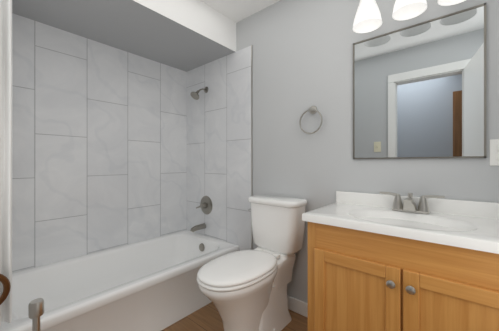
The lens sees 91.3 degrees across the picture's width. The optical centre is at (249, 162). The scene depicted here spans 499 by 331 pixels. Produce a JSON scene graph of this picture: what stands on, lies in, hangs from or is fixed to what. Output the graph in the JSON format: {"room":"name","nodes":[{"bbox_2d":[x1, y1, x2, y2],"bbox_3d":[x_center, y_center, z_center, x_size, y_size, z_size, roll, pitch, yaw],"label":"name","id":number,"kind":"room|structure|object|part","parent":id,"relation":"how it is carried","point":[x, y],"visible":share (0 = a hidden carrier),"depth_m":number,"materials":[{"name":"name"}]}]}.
{"room":"bathroom","nodes":[
{"label":"bathroom","id":0,"kind":"room"},
{"bbox_2d":[12,0,235,71],"bbox_3d":[-0.883,-1.087,1.766,0.720,0.253,1.524,0,0,40],"label":"soffit","id":1,"kind":"structure","parent":0,"point":[186,35],"depth_m":1.77,"materials":[{"name":"white paint"}]},
{"bbox_2d":[0,0,11,325],"bbox_3d":[-1.079,-0.134,0.988,0.082,1.642,0.175,0,0,40],"label":"shower curtain","id":2,"kind":"object","parent":1,"relation":"hanging from","point":[5,160],"visible":0.96,"depth_m":1.05,"materials":[{"name":"white fabric"}]},
{"bbox_2d":[161,302,307,330],"bbox_3d":[-0.353,1.085,0.642,3.215,0.060,2.780,0,0,40],"label":"floor","id":3,"kind":"structure","parent":0,"point":[207,317],"depth_m":1.61,"materials":[{"name":"brown wood"}]},
{"bbox_2d":[28,298,43,330],"bbox_3d":[-0.499,0.693,0.605,0.170,0.724,0.215,0,0,40],"label":"toilet paper stand","id":4,"kind":"object","parent":3,"relation":"on","point":[35,309],"visible":1,"depth_m":0.58,"materials":[{"name":"silver metal"}]},
{"bbox_2d":[0,230,238,330],"bbox_3d":[-0.865,0.879,1.746,0.753,0.351,1.511,0,0,40],"label":"bathtub","id":5,"kind":"object","parent":3,"relation":"on","point":[149,285],"visible":0.94,"depth_m":1.64,"materials":[{"name":"white ceramic"}]},
{"bbox_2d":[197,195,306,330],"bbox_3d":[0.013,0.649,1.499,0.412,0.812,0.750,0,0,40],"label":"toilet","id":6,"kind":"object","parent":3,"relation":"on","point":[243,290],"visible":1,"depth_m":1.48,"materials":[{"name":"white ceramic"}]},
{"bbox_3d":[-0.059,0.617,1.415,0.350,0.020,0.530,0,0,40],"label":"seat","id":7,"kind":"part","parent":6,"relation":"part of","materials":[{"name":"white plastic"}]},
{"bbox_3d":[-0.051,0.594,1.425,0.348,0.036,0.550,0,0,40],"label":"lid","id":8,"kind":"part","parent":6,"relation":"part of","materials":[{"name":"white plastic"}]},
{"bbox_3d":[0.193,0.440,1.711,0.386,0.314,0.191,0,0,40],"label":"tank","id":9,"kind":"part","parent":6,"relation":"part of","materials":[{"name":"white ceramic"}]},
{"bbox_2d":[302,191,498,330],"bbox_3d":[0.721,0.602,1.082,0.850,0.906,0.482,0,0,40],"label":"bathroom vanity","id":10,"kind":"object","parent":3,"relation":"on","point":[386,261],"visible":1,"depth_m":0.99,"materials":[{"name":"brown wood"}]},
{"bbox_3d":[0.446,0.667,1.052,0.354,0.525,0.019,0,0,40],"label":"door","id":11,"kind":"part","parent":10,"relation":"part of","materials":[{"name":"brown wood"}]},
{"bbox_2d":[302,191,498,270],"bbox_3d":[0.728,0.274,1.090,0.850,0.198,0.459,0,0,40],"label":"countertop","id":12,"kind":"structure","parent":10,"relation":"on","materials":[{"name":"white stone"}]},
{"bbox_2d":[379,191,444,214],"bbox_3d":[0.783,0.197,1.198,0.273,0.096,0.126,0,0,40],"label":"faucet","id":13,"kind":"object","parent":12,"relation":"on","point":[409,207],"depth_m":1.20,"materials":[{"name":"silver metal"}]},
{"bbox_3d":[0.568,0.463,0.916,0.095,0.031,0.031,0,0,40],"label":"knob","id":14,"kind":"part","parent":10,"relation":"part of","materials":[{"name":"silver metal"}]},
{"bbox_3d":[0.722,0.667,0.818,0.354,0.525,0.019,0,0,40],"label":"door","id":15,"kind":"part","parent":10,"relation":"part of","materials":[{"name":"brown wood"}]},
{"bbox_2d":[201,0,279,22],"bbox_3d":[-0.205,-1.253,1.190,2.730,0.080,1.754,0,0,40],"label":"ceiling","id":16,"kind":"structure","parent":0,"point":[236,11],"depth_m":1.89,"materials":[{"name":"white paint"}]},
{"bbox_2d":[236,0,498,302],"bbox_3d":[0.326,-0.079,1.814,2.730,2.268,0.115,0,0,40],"label":"wall","id":17,"kind":"structure","parent":0,"point":[302,56],"depth_m":1.61,"materials":[{"name":"grey paint"}]},
{"bbox_2d":[187,46,250,250],"bbox_3d":[-0.321,0.048,2.284,0.889,2.015,0.008,0,0,40],"label":"tile","id":18,"kind":"structure","parent":17,"relation":"attached to","point":[219,143],"depth_m":2.22,"materials":[{"name":"white tile"}]},
{"bbox_2d":[190,223,205,231],"bbox_3d":[-0.492,0.617,2.318,0.054,0.062,0.162,0,0,40],"label":"tub spout","id":19,"kind":"object","parent":18,"relation":"attached to","point":[198,227],"visible":1,"depth_m":2.31,"materials":[{"name":"grey metal"}]},
{"bbox_2d":[191,87,207,99],"bbox_3d":[-0.471,-0.664,2.291,0.090,0.148,0.175,0,0,40],"label":"shower head","id":20,"kind":"object","parent":18,"relation":"attached to","point":[195,95],"depth_m":2.27,"materials":[{"name":"grey metal"}]},
{"bbox_2d":[196,196,211,213],"bbox_3d":[-0.440,0.407,2.335,0.180,0.180,0.068,0,0,40],"label":"tub valve","id":21,"kind":"object","parent":18,"relation":"attached to","point":[205,206],"visible":1,"depth_m":2.33,"materials":[{"name":"grey metal"}]},
{"bbox_2d":[251,45,252,249],"bbox_3d":[0.019,0.048,1.993,0.006,2.015,0.010,0,0,40],"label":"tile trim","id":22,"kind":"structure","parent":17,"relation":"attached to","point":[251,135],"depth_m":1.99,"materials":[{"name":"silver metal"}]},
{"bbox_2d":[287,295,307,317],"bbox_3d":[0.290,1.008,1.759,0.710,0.093,0.014,0,0,40],"label":"baseboard","id":23,"kind":"structure","parent":17,"relation":"attached to","point":[300,307],"depth_m":1.69,"materials":[{"name":"white wood"}]},
{"bbox_2d":[299,106,322,133],"bbox_3d":[0.415,-0.288,1.630,0.168,0.196,0.047,0,0,40],"label":"towel ring","id":24,"kind":"object","parent":17,"relation":"attached to","point":[312,110],"visible":0.98,"depth_m":1.62,"materials":[{"name":"silver metal"}]},
{"bbox_2d":[353,0,465,32],"bbox_3d":[0.803,-0.935,1.206,0.555,0.390,0.188,0,0,40],"label":"sconce","id":25,"kind":"object","parent":17,"relation":"attached to","point":[367,18],"visible":1,"depth_m":1.26,"materials":[{"name":"white glass"}]},
{"bbox_2d":[353,3,485,158],"bbox_3d":[0.846,-0.371,1.285,0.578,0.696,0.012,0,0,40],"label":"mirror","id":26,"kind":"object","parent":17,"relation":"attached to","point":[419,90],"visible":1,"depth_m":1.24,"materials":[{"name":"clear glass"}]},
{"bbox_2d":[490,139,498,165],"bbox_3d":[1.104,-0.046,1.070,0.072,0.117,0.009,0,0,40],"label":"outlet","id":27,"kind":"object","parent":17,"relation":"attached to","point":[494,152],"depth_m":1.08,"materials":[{"name":"white plastic"}]},
{"bbox_3d":[-1.238,-0.079,1.993,0.115,2.268,1.639,0,0,40],"label":"wall","id":28,"kind":"structure","parent":0,"visible":0},
{"bbox_2d":[12,13,186,272],"bbox_3d":[-1.154,-0.102,1.997,0.008,1.715,1.524,0,0,40],"label":"tile","id":29,"kind":"structure","parent":28,"relation":"attached to","point":[99,146],"depth_m":1.89,"materials":[{"name":"white tile"}]}
]}

